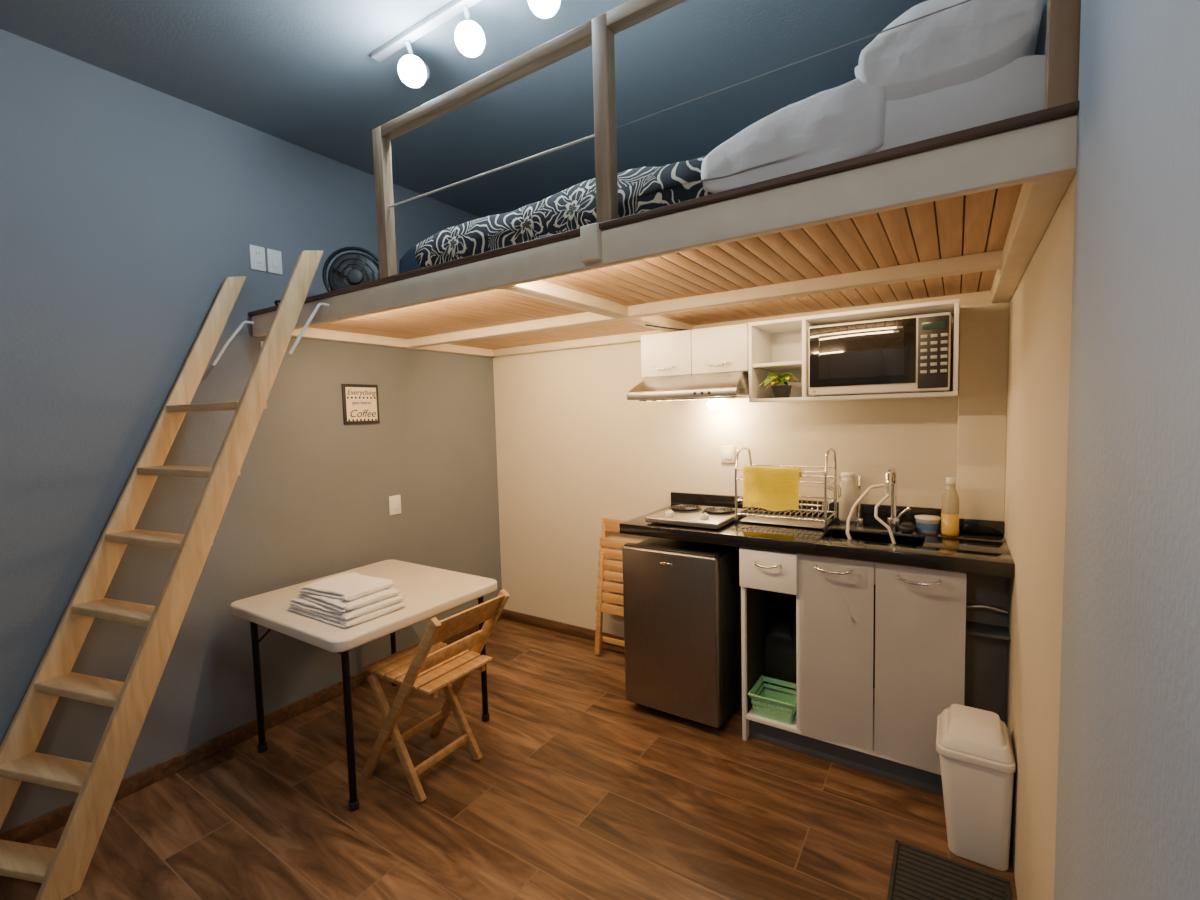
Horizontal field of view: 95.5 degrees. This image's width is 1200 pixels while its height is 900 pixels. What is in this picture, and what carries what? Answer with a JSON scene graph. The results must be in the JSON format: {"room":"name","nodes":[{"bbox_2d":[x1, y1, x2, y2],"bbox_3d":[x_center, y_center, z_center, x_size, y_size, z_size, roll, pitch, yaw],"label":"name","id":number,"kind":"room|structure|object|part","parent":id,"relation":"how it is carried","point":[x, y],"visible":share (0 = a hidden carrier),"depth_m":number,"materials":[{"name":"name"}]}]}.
{"room":"studio apartment","nodes":[
{"label":"studio apartment","id":0,"kind":"room"},
{"bbox_2d":[0,29,501,833],"bbox_3d":[-2.176,-0.007,1.734,0.100,2.800,5.320,1,5,33],"label":"wall","id":1,"kind":"structure","parent":0,"point":[127,207],"depth_m":2.29,"materials":[{"name":"paint"}]},
{"bbox_2d":[0,610,502,843],"bbox_3d":[-2.094,1.355,1.793,0.012,0.070,5.120,1,5,33],"label":"baseboard","id":2,"kind":"structure","parent":1,"relation":"attached to","point":[27,832],"depth_m":2.33,"materials":[{"name":"brown wood"}]},
{"bbox_2d":[249,245,265,271],"bbox_3d":[-1.582,-0.887,2.521,0.010,0.110,0.065,1,5,33],"label":"wall outlet","id":3,"kind":"object","parent":1,"relation":"attached to","point":[257,254],"visible":1,"depth_m":2.52,"materials":[{"name":"white plastic"}]},
{"bbox_2d":[254,250,261,256],"bbox_3d":[-1.580,-0.908,2.517,0.002,0.026,0.032,1,5,33],"label":"socket","id":4,"kind":"object","parent":3,"relation":"attached to","point":[257,253],"depth_m":2.52,"materials":[{"name":"white plastic"}]},
{"bbox_2d":[255,260,261,265],"bbox_3d":[-1.578,-0.865,2.520,0.002,0.026,0.032,1,5,33],"label":"socket","id":5,"kind":"object","parent":3,"relation":"attached to","point":[257,262],"depth_m":2.52,"materials":[{"name":"white plastic"}]},
{"bbox_2d":[267,248,282,274],"bbox_3d":[-1.540,-0.892,2.583,0.013,0.110,0.065,1,5,33],"label":"light switch","id":6,"kind":"object","parent":1,"relation":"attached to","point":[274,259],"visible":1,"depth_m":2.58,"materials":[{"name":"white plastic"}]},
{"bbox_2d":[341,384,379,424],"bbox_3d":[-1.299,-0.249,2.967,0.015,0.215,0.210,1,5,33],"label":"framed sign","id":7,"kind":"object","parent":1,"relation":"attached to","point":[360,402],"visible":1,"depth_m":2.96,"materials":[{"name":"beige paper"}]},
{"bbox_2d":[389,495,400,514],"bbox_3d":[-1.185,0.319,3.158,0.013,0.110,0.075,1,5,33],"label":"light switch","id":8,"kind":"object","parent":1,"relation":"attached to","point":[394,501],"visible":1,"depth_m":3.15,"materials":[{"name":"white plastic"}]},
{"bbox_2d":[0,0,927,217],"bbox_3d":[-0.962,-1.433,0.822,3.090,0.100,5.320,1,5,33],"label":"ceiling","id":9,"kind":"structure","parent":0,"point":[305,74],"depth_m":2.12,"materials":[{"name":"paint"}]},
{"bbox_2d":[371,0,560,87],"bbox_3d":[-0.359,-1.379,1.766,1.070,0.163,0.145,1,5,33],"label":"track light","id":10,"kind":"object","parent":9,"relation":"attached to","point":[470,39],"depth_m":1.82,"materials":[{"name":"white metal"}]},
{"bbox_2d":[0,619,1016,899],"bbox_3d":[-0.887,1.460,1.012,3.090,0.100,5.320,1,5,33],"label":"floor","id":11,"kind":"structure","parent":0,"point":[578,789],"depth_m":1.99,"materials":[{"name":"brown wood"}]},
{"bbox_2d":[0,250,328,899],"bbox_3d":[-1.591,0.313,1.920,0.656,2.106,1.045,1,5,33],"label":"wooden ladder","id":12,"kind":"object","parent":11,"relation":"on","point":[61,871],"visible":1,"depth_m":1.89,"materials":[{"name":"brown wood"}]},
{"bbox_2d":[230,560,496,811],"bbox_3d":[-1.031,0.976,2.486,0.835,0.680,0.820,1,5,33],"label":"folding table","id":13,"kind":"object","parent":11,"relation":"on","point":[427,591],"visible":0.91,"depth_m":2.31,"materials":[{"name":"plastic"}]},
{"bbox_3d":[-1.504,1.017,2.397,0.027,0.635,0.027,1,5,33],"label":"leg","id":14,"kind":"part","parent":13,"relation":"part of","materials":[{"name":"black metal"}]},
{"bbox_2d":[287,572,405,627],"bbox_3d":[-1.039,0.598,2.234,0.416,0.108,0.275,1,5,33],"label":"folded towels","id":15,"kind":"object","parent":13,"relation":"on","point":[344,600],"visible":1,"depth_m":2.15,"materials":[{"name":"white fabric"}]},
{"bbox_3d":[-0.930,1.026,2.023,0.027,0.635,0.027,1,5,33],"label":"leg","id":16,"kind":"part","parent":13,"relation":"part of","materials":[{"name":"black metal"}]},
{"bbox_3d":[-1.130,0.969,2.969,0.027,0.635,0.027,1,5,33],"label":"leg","id":17,"kind":"part","parent":13,"relation":"part of","materials":[{"name":"black metal"}]},
{"bbox_3d":[-0.556,0.979,2.595,0.027,0.635,0.027,1,5,33],"label":"leg","id":18,"kind":"part","parent":13,"relation":"part of","materials":[{"name":"black metal"}]},
{"bbox_2d":[361,589,509,802],"bbox_3d":[-0.669,0.955,2.211,0.511,0.760,0.372,1,5,33],"label":"folding chair","id":19,"kind":"object","parent":11,"relation":"on","point":[425,667],"visible":1,"depth_m":2.15,"materials":[{"name":"brown wood"}]},
{"bbox_3d":[-0.799,1.121,2.135,0.311,0.445,0.022,1,5,33],"label":"frame seat","id":20,"kind":"part","parent":19,"relation":"part of","materials":[{"name":"brown wood"}]},
{"bbox_3d":[-0.764,0.967,2.065,0.511,0.759,0.022,1,5,33],"label":"frame","id":21,"kind":"part","parent":19,"relation":"part of","materials":[{"name":"brown wood"}]},
{"bbox_3d":[-0.769,0.903,2.125,0.385,0.030,0.020,1,5,33],"label":"seat rail","id":22,"kind":"part","parent":19,"relation":"part of","materials":[{"name":"brown wood"}]},
{"bbox_3d":[-0.639,1.101,2.380,0.311,0.445,0.022,1,5,33],"label":"frame seat","id":23,"kind":"part","parent":19,"relation":"part of","materials":[{"name":"brown wood"}]},
{"bbox_3d":[-0.573,0.942,2.357,0.511,0.759,0.022,1,5,33],"label":"frame","id":24,"kind":"part","parent":19,"relation":"part of","materials":[{"name":"brown wood"}]},
{"bbox_3d":[-0.635,0.886,2.331,0.385,0.030,0.020,1,5,33],"label":"seat rail","id":25,"kind":"part","parent":19,"relation":"part of","materials":[{"name":"brown wood"}]},
{"bbox_2d":[594,516,638,654],"bbox_3d":[0.157,0.826,3.217,0.392,0.825,0.188,1,5,33],"label":"folding chair","id":26,"kind":"object","parent":11,"relation":"on","point":[608,524],"visible":0.53,"depth_m":3.25,"materials":[{"name":"brown wood"}]},
{"bbox_3d":[0.004,0.917,3.269,0.022,0.603,0.094,1,5,33],"label":"frame seat","id":27,"kind":"part","parent":26,"relation":"part of","materials":[{"name":"brown wood"}]},
{"bbox_3d":[0.008,0.823,3.328,0.022,0.825,0.166,1,5,33],"label":"frame","id":28,"kind":"part","parent":26,"relation":"part of","materials":[{"name":"brown wood"}]},
{"bbox_2d":[622,537,741,729],"bbox_3d":[0.462,0.849,2.743,0.480,0.822,0.554,1,5,33],"label":"mini fridge","id":29,"kind":"object","parent":11,"relation":"on","point":[682,599],"visible":0.88,"depth_m":2.51,"materials":[{"name":"grey"}]},
{"bbox_2d":[619,492,1014,795],"bbox_3d":[0.899,0.767,2.486,1.530,0.995,0.613,1,5,33],"label":"kitchen cabinet","id":30,"kind":"object","parent":11,"relation":"on","point":[889,636],"depth_m":2.11,"materials":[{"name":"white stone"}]},
{"bbox_2d":[645,504,747,528],"bbox_3d":[0.480,0.312,2.676,0.368,0.060,0.410,1,5,33],"label":"cooktop","id":31,"kind":"object","parent":30,"relation":"in","point":[691,515],"visible":0.98,"depth_m":2.59,"materials":[{"name":"metal"}]},
{"bbox_3d":[0.334,0.306,2.615,0.040,0.020,0.040,1,5,33],"label":"knob","id":32,"kind":"part","parent":31,"relation":"part of","materials":[{"name":"white plastic"}]},
{"bbox_3d":[0.483,0.309,2.518,0.040,0.020,0.040,1,5,33],"label":"knob","id":33,"kind":"part","parent":31,"relation":"part of","materials":[{"name":"white plastic"}]},
{"bbox_2d":[619,505,838,554],"bbox_3d":[0.625,0.366,2.634,0.900,0.050,0.570,1,5,33],"label":"countertop","id":34,"kind":"structure","parent":30,"relation":"on","point":[790,539],"depth_m":2.40,"materials":[{"name":"black stone"}]},
{"bbox_3d":[0.687,0.476,2.255,0.110,0.022,0.035,1,5,33],"label":"handle drawer","id":35,"kind":"part","parent":30,"relation":"part of","materials":[{"name":"silver metal"}]},
{"bbox_3d":[0.701,0.505,2.279,0.238,0.167,0.018,1,5,33],"label":"drawer","id":36,"kind":"part","parent":30,"relation":"part of","materials":[{"name":"white plastic"}]},
{"bbox_2d":[748,675,796,724],"bbox_3d":[0.782,1.104,2.408,0.198,0.098,0.199,1,5,33],"label":"basket","id":37,"kind":"object","parent":30,"relation":"on","point":[781,707],"visible":0.98,"depth_m":2.38,"materials":[{"name":"green plastic"}]},
{"bbox_3d":[0.784,1.150,2.412,0.160,0.006,0.165,1,5,33],"label":"floor panel","id":38,"kind":"part","parent":37,"relation":"part of","materials":[{"name":"green plastic"}]},
{"bbox_2d":[763,613,795,689],"bbox_3d":[0.922,0.903,2.622,0.195,0.464,0.270,1,5,33],"label":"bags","id":39,"kind":"object","parent":30,"relation":"on","point":[779,648],"visible":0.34,"depth_m":2.54,"materials":[{"name":"black plastic"}]},
{"bbox_2d":[734,447,840,531],"bbox_3d":[0.876,0.164,2.537,0.437,0.354,0.248,1,5,33],"label":"dish rack","id":40,"kind":"object","parent":30,"relation":"on","point":[795,521],"visible":0.85,"depth_m":2.52,"materials":[{"name":"silver metal"}]},
{"bbox_2d":[743,466,802,510],"bbox_3d":[0.788,0.174,2.494,0.258,0.195,0.090,1,5,33],"label":"dish towel","id":41,"kind":"object","parent":40,"relation":"hanging from","point":[769,488],"visible":1,"depth_m":2.46,"materials":[{"name":"fabric"}]},
{"bbox_3d":[0.801,0.094,2.442,0.395,0.008,0.008,1,5,33],"label":"rail","id":42,"kind":"part","parent":40,"relation":"part of","materials":[{"name":"silver metal"}]},
{"bbox_3d":[0.802,0.139,2.445,0.395,0.008,0.008,1,5,33],"label":"rail","id":43,"kind":"part","parent":40,"relation":"part of","materials":[{"name":"silver metal"}]},
{"bbox_3d":[0.805,0.238,2.452,0.395,0.008,0.008,1,5,33],"label":"rail","id":44,"kind":"part","parent":40,"relation":"part of","materials":[{"name":"silver metal"}]},
{"bbox_3d":[0.806,0.303,2.456,0.395,0.008,0.008,1,5,33],"label":"rail","id":45,"kind":"part","parent":40,"relation":"part of","materials":[{"name":"silver metal"}]},
{"bbox_2d":[739,513,832,528],"bbox_3d":[0.870,0.330,2.554,0.375,0.008,0.210,1,5,33],"label":"drip tray","id":46,"kind":"object","parent":40,"relation":"on","point":[750,519],"depth_m":2.51,"materials":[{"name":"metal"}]},
{"bbox_3d":[0.926,0.078,2.634,0.395,0.008,0.008,1,5,33],"label":"rail","id":47,"kind":"part","parent":40,"relation":"part of","materials":[{"name":"silver metal"}]},
{"bbox_3d":[0.932,0.287,2.648,0.395,0.008,0.008,1,5,33],"label":"rail","id":48,"kind":"part","parent":40,"relation":"part of","materials":[{"name":"silver metal"}]},
{"bbox_3d":[0.930,0.222,2.644,0.395,0.008,0.008,1,5,33],"label":"rail","id":49,"kind":"part","parent":40,"relation":"part of","materials":[{"name":"silver metal"}]},
{"bbox_3d":[0.928,0.123,2.637,0.395,0.008,0.008,1,5,33],"label":"rail","id":50,"kind":"part","parent":40,"relation":"part of","materials":[{"name":"silver metal"}]},
{"bbox_3d":[0.904,0.467,2.112,0.140,0.022,0.035,1,5,33],"label":"handle","id":51,"kind":"part","parent":30,"relation":"part of","materials":[{"name":"silver metal"}]},
{"bbox_3d":[0.931,0.799,2.162,0.274,0.751,0.005,1,4,33],"label":"door","id":52,"kind":"part","parent":30,"relation":"part of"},
{"bbox_2d":[839,472,856,521],"bbox_3d":[1.163,0.220,2.557,0.080,0.225,0.080,1,5,33],"label":"jug","id":53,"kind":"object","parent":30,"relation":"on","point":[848,486],"visible":0.91,"depth_m":2.53,"materials":[{"name":"white plastic"}]},
{"bbox_2d":[855,474,862,525],"bbox_3d":[1.148,0.223,2.424,0.034,0.236,0.103,1,5,33],"label":"tap","id":54,"kind":"object","parent":30,"relation":"on","point":[858,521],"visible":0.99,"depth_m":2.45,"materials":[{"name":"silver metal"}]},
{"bbox_3d":[1.150,0.214,2.416,0.014,0.216,0.092,0,4,26],"label":"spout","id":55,"kind":"part","parent":54,"relation":"part of","materials":[{"name":"silver metal"}]},
{"bbox_2d":[838,520,940,529],"bbox_3d":[1.331,0.359,2.465,0.465,0.050,0.080,1,5,33],"label":"countertop","id":56,"kind":"structure","parent":30,"relation":"on","point":[864,521],"depth_m":2.51,"materials":[{"name":"black stone"}]},
{"bbox_2d":[885,468,910,530],"bbox_3d":[1.248,0.212,2.284,0.089,0.271,0.160,1,5,33],"label":"sink faucet","id":57,"kind":"object","parent":30,"relation":"on","point":[893,522],"visible":0.98,"depth_m":2.33,"materials":[{"name":"silver metal"}]},
{"bbox_2d":[846,484,895,543],"bbox_3d":[1.115,0.278,2.237,0.195,0.279,0.065,0,4,21],"label":"hose","id":58,"kind":"object","parent":57,"relation":"attached to","point":[868,490],"visible":0.88,"depth_m":2.24,"materials":[{"name":"beige plastic"}]},
{"bbox_3d":[1.223,0.193,2.291,0.025,0.231,0.147,2,5,39],"label":"spout","id":59,"kind":"part","parent":57,"relation":"part of","materials":[{"name":"silver metal"}]},
{"bbox_3d":[1.286,0.274,2.319,0.016,0.069,0.064,-4,5,-35],"label":"lever","id":60,"kind":"part","parent":57,"relation":"part of","materials":[{"name":"silver metal"}]},
{"bbox_2d":[899,522,915,533],"bbox_3d":[1.286,0.325,2.282,0.064,0.045,0.064,1,5,33],"label":"sponge holder","id":61,"kind":"object","parent":30,"relation":"on","point":[905,527],"visible":1,"depth_m":2.27,"materials":[{"name":"black plastic"}]},
{"bbox_2d":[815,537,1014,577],"bbox_3d":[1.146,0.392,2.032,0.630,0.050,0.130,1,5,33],"label":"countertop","id":62,"kind":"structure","parent":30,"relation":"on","point":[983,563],"depth_m":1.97,"materials":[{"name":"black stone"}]},
{"bbox_2d":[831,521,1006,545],"bbox_3d":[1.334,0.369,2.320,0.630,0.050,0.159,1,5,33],"label":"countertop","id":63,"kind":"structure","parent":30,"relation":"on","point":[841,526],"depth_m":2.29,"materials":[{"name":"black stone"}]},
{"bbox_3d":[1.143,0.471,1.956,0.140,0.022,0.035,1,5,33],"label":"handle","id":64,"kind":"part","parent":30,"relation":"part of","materials":[{"name":"silver metal"}]},
{"bbox_3d":[1.171,0.803,2.006,0.285,0.751,0.005,1,5,33],"label":"door","id":65,"kind":"part","parent":30,"relation":"part of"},
{"bbox_2d":[915,515,940,533],"bbox_3d":[1.375,0.311,2.289,0.094,0.066,0.094,1,5,33],"label":"tub","id":66,"kind":"object","parent":30,"relation":"on","point":[928,524],"visible":1,"depth_m":2.26,"materials":[{"name":"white plastic"}]},
{"bbox_2d":[941,477,959,535],"bbox_3d":[1.429,0.229,2.223,0.062,0.234,0.062,1,5,33],"label":"soap bottle","id":67,"kind":"object","parent":30,"relation":"on","point":[950,501],"visible":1,"depth_m":2.20,"materials":[{"name":"orange plastic"}]},
{"bbox_2d":[923,536,1010,554],"bbox_3d":[1.387,0.384,2.071,0.270,0.050,0.200,1,5,33],"label":"countertop","id":68,"kind":"structure","parent":30,"relation":"on","point":[929,541],"depth_m":2.06,"materials":[{"name":"black stone"}]},
{"bbox_2d":[966,621,1009,640],"bbox_3d":[1.411,0.658,1.988,0.129,0.012,0.110,1,5,33],"label":"shelf","id":69,"kind":"object","parent":30,"relation":"attached to","point":[991,629],"depth_m":1.98,"materials":[{"name":"black"}]},
{"bbox_2d":[887,840,1011,899],"bbox_3d":[0.957,1.323,1.496,0.305,0.014,0.560,1,5,33],"label":"door mat","id":70,"kind":"object","parent":11,"relation":"on","point":[917,873],"visible":1,"depth_m":1.66,"materials":[{"name":"rubber"}]},
{"bbox_2d":[936,704,1015,870],"bbox_3d":[1.224,1.085,1.790,0.206,0.436,0.241,1,5,33],"label":"bin","id":71,"kind":"object","parent":11,"relation":"on","point":[974,747],"visible":1,"depth_m":1.71,"materials":[{"name":"plastic"}]},
{"bbox_2d":[493,291,977,636],"bbox_3d":[0.512,0.267,3.125,2.890,1.930,0.100,1,5,33],"label":"wall","id":72,"kind":"structure","parent":0,"point":[573,452],"depth_m":3.29,"materials":[{"name":"beige paint"}]},
{"bbox_2d":[503,609,624,648],"bbox_3d":[0.104,1.192,3.401,1.908,0.070,0.012,1,5,33],"label":"baseboard","id":73,"kind":"structure","parent":72,"relation":"attached to","point":[581,632],"depth_m":3.65,"materials":[{"name":"brown wood"}]},
{"bbox_2d":[248,100,1079,356],"bbox_3d":[0.027,-0.610,2.360,2.890,0.106,1.585,1,5,33],"label":"loft platform","id":74,"kind":"object","parent":72,"relation":"attached to","point":[966,212],"visible":0.94,"depth_m":1.65,"materials":[{"name":"beige wood"}]},
{"bbox_2d":[322,246,379,291],"bbox_3d":[-1.115,-0.778,2.491,0.264,0.292,0.174,-4,5,-37],"label":"desk fan","id":75,"kind":"object","parent":74,"relation":"on","point":[352,268],"visible":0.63,"depth_m":2.48,"materials":[{"name":"black metal"}]},
{"bbox_3d":[-1.161,-0.819,2.467,0.090,0.082,0.003,-3,4,-16],"label":"blade","id":76,"kind":"part","parent":75,"relation":"part of","materials":[{"name":"black plastic"}]},
{"bbox_3d":[-1.159,-0.749,2.472,0.090,0.082,0.003,-3,4,-16],"label":"blade","id":77,"kind":"part","parent":75,"relation":"part of","materials":[{"name":"black plastic"}]},
{"bbox_3d":[-1.097,-0.844,2.484,0.067,0.089,0.003,-3,4,-16],"label":"blade","id":78,"kind":"part","parent":75,"relation":"part of","materials":[{"name":"black plastic"}]},
{"bbox_3d":[-1.056,-0.789,2.499,0.080,0.045,0.003,-3,4,-16],"label":"blade","id":79,"kind":"part","parent":75,"relation":"part of","materials":[{"name":"black plastic"}]},
{"bbox_2d":[399,245,422,273],"bbox_3d":[-0.712,-0.803,2.476,0.320,0.322,0.234,1,5,33],"label":"backpack","id":80,"kind":"object","parent":74,"relation":"on","point":[408,262],"visible":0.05,"depth_m":2.43,"materials":[{"name":"blue fabric"}]},
{"bbox_2d":[372,0,1080,278],"bbox_3d":[0.008,-1.021,1.445,1.935,0.834,0.040,1,5,33],"label":"loft railing","id":81,"kind":"object","parent":74,"relation":"attached to","point":[1063,16],"depth_m":1.45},
{"bbox_2d":[415,0,1045,267],"bbox_3d":[0.429,-0.926,2.052,1.854,0.540,1.306,1,5,33],"label":"bed","id":82,"kind":"object","parent":74,"relation":"on","point":[973,63],"visible":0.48,"depth_m":1.19,"materials":[{"name":"fabric"}]},
{"bbox_2d":[415,157,713,267],"bbox_3d":[0.179,-0.773,2.231,1.240,0.219,1.302,1,5,33],"label":"duvet","id":83,"kind":"object","parent":82,"relation":"on","point":[641,189],"depth_m":1.65,"materials":[{"name":"fabric"}]},
{"bbox_2d":[855,65,859,77],"bbox_3d":[1.018,-1.080,1.652,0.371,0.211,0.586,1,5,33],"label":"pillow","id":84,"kind":"object","parent":82,"relation":"on","point":[857,67],"depth_m":1.51,"materials":[{"name":"fabric"}]},
{"bbox_2d":[858,0,1042,100],"bbox_3d":[0.817,-0.855,1.289,0.315,0.294,0.446,1,5,33],"label":"pillow","id":85,"kind":"object","parent":82,"relation":"on","point":[973,50],"depth_m":1.10,"materials":[{"name":"white fabric"}]},
{"bbox_2d":[641,323,748,377],"bbox_3d":[0.525,-0.486,2.771,0.558,0.218,0.369,1,5,33],"label":"upper cabinet","id":86,"kind":"object","parent":72,"relation":"attached to","point":[721,349],"visible":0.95,"depth_m":2.63,"materials":[{"name":"white plastic"}]},
{"bbox_3d":[0.319,-0.406,2.712,0.110,0.022,0.035,1,5,33],"label":"handle","id":87,"kind":"part","parent":86,"relation":"part of","materials":[{"name":"silver metal"}]},
{"bbox_3d":[0.330,-0.478,2.728,0.275,0.214,0.018,1,5,33],"label":"door","id":88,"kind":"part","parent":86,"relation":"part of","materials":[{"name":"white plastic"}]},
{"bbox_2d":[645,324,690,332],"bbox_3d":[0.397,-0.600,2.725,0.375,0.014,0.469,1,5,33],"label":"cable","id":89,"kind":"object","parent":86,"relation":"on","point":[656,327],"visible":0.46,"depth_m":2.65,"materials":[{"name":"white plastic"}]},
{"bbox_2d":[627,371,748,409],"bbox_3d":[0.491,-0.285,2.724,0.557,0.171,0.475,1,5,33],"label":"range hood","id":90,"kind":"object","parent":86,"relation":"attached to","point":[713,387],"visible":0.98,"depth_m":2.55,"materials":[{"name":"metal"}]},
{"bbox_2d":[707,399,725,409],"bbox_3d":[0.602,-0.238,2.820,0.102,0.058,0.064,1,5,33],"label":"lamp","id":91,"kind":"object","parent":90,"relation":"attached to","point":[715,404],"depth_m":2.80,"materials":[{"name":"beige"}]},
{"bbox_3d":[0.554,-0.402,2.559,0.110,0.022,0.035,1,5,33],"label":"handle","id":92,"kind":"part","parent":86,"relation":"part of","materials":[{"name":"silver metal"}]},
{"bbox_3d":[0.564,-0.474,2.575,0.275,0.214,0.018,1,5,33],"label":"door","id":93,"kind":"part","parent":86,"relation":"part of","materials":[{"name":"white plastic"}]},
{"bbox_2d":[721,446,734,462],"bbox_3d":[0.686,0.025,2.924,0.075,0.090,0.011,1,5,33],"label":"wall outlet","id":94,"kind":"object","parent":72,"relation":"attached to","point":[727,452],"visible":1,"depth_m":2.92,"materials":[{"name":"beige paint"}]},
{"bbox_2d":[724,450,731,458],"bbox_3d":[0.684,0.025,2.921,0.045,0.050,0.003,1,5,33],"label":"socket","id":95,"kind":"object","parent":94,"relation":"attached to","point":[727,453],"depth_m":2.92,"materials":[{"name":"white plastic"}]},
{"bbox_2d":[671,492,940,525],"bbox_3d":[0.980,0.312,2.750,1.365,0.125,0.020,1,5,33],"label":"backsplash","id":96,"kind":"structure","parent":72,"relation":"attached to","point":[677,498],"depth_m":2.69,"materials":[{"name":"black stone"}]},
{"bbox_2d":[748,298,958,402],"bbox_3d":[1.108,-0.405,2.416,0.804,0.363,0.336,1,5,33],"label":"wall cabinet","id":97,"kind":"object","parent":72,"relation":"attached to","point":[778,346],"visible":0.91,"depth_m":2.42,"materials":[{"name":"white wood"}]},
{"bbox_2d":[753,361,801,370],"bbox_3d":[0.879,-0.396,2.571,0.219,0.015,0.328,1,5,33],"label":"shelf","id":98,"kind":"object","parent":97,"relation":"attached to","point":[757,365],"depth_m":2.51,"materials":[{"name":"white wood"}]},
{"bbox_2d":[759,372,797,397],"bbox_3d":[0.815,-0.297,2.480,0.162,0.122,0.180,1,5,33],"label":"potted plant","id":99,"kind":"object","parent":97,"relation":"on","point":[780,391],"visible":0.95,"depth_m":2.47,"materials":[{"name":"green plant"}]},
{"bbox_3d":[0.836,-0.267,2.509,0.094,0.057,0.094,1,5,33],"label":"pot","id":100,"kind":"part","parent":99,"relation":"part of","materials":[{"name":"black plastic"}]},
{"bbox_2d":[808,312,951,396],"bbox_3d":[1.194,-0.386,2.329,0.513,0.299,0.333,1,5,33],"label":"microwave","id":101,"kind":"object","parent":97,"relation":"in","point":[907,354],"depth_m":2.18,"materials":[{"name":"white plastic"}]},
{"bbox_2d":[957,301,1009,572],"bbox_3d":[1.599,0.328,2.299,0.164,1.860,0.100,1,5,33],"label":"wall column","id":102,"kind":"structure","parent":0,"point":[983,326],"depth_m":2.22,"materials":[{"name":"beige paint"}]},
{"bbox_2d":[1004,0,1199,899],"bbox_3d":[0.326,0.035,0.101,0.104,2.800,5.320,1,5,33],"label":"wall","id":103,"kind":"structure","parent":0,"point":[1128,810],"depth_m":0.69,"materials":[{"name":"grey paint"}]}
]}

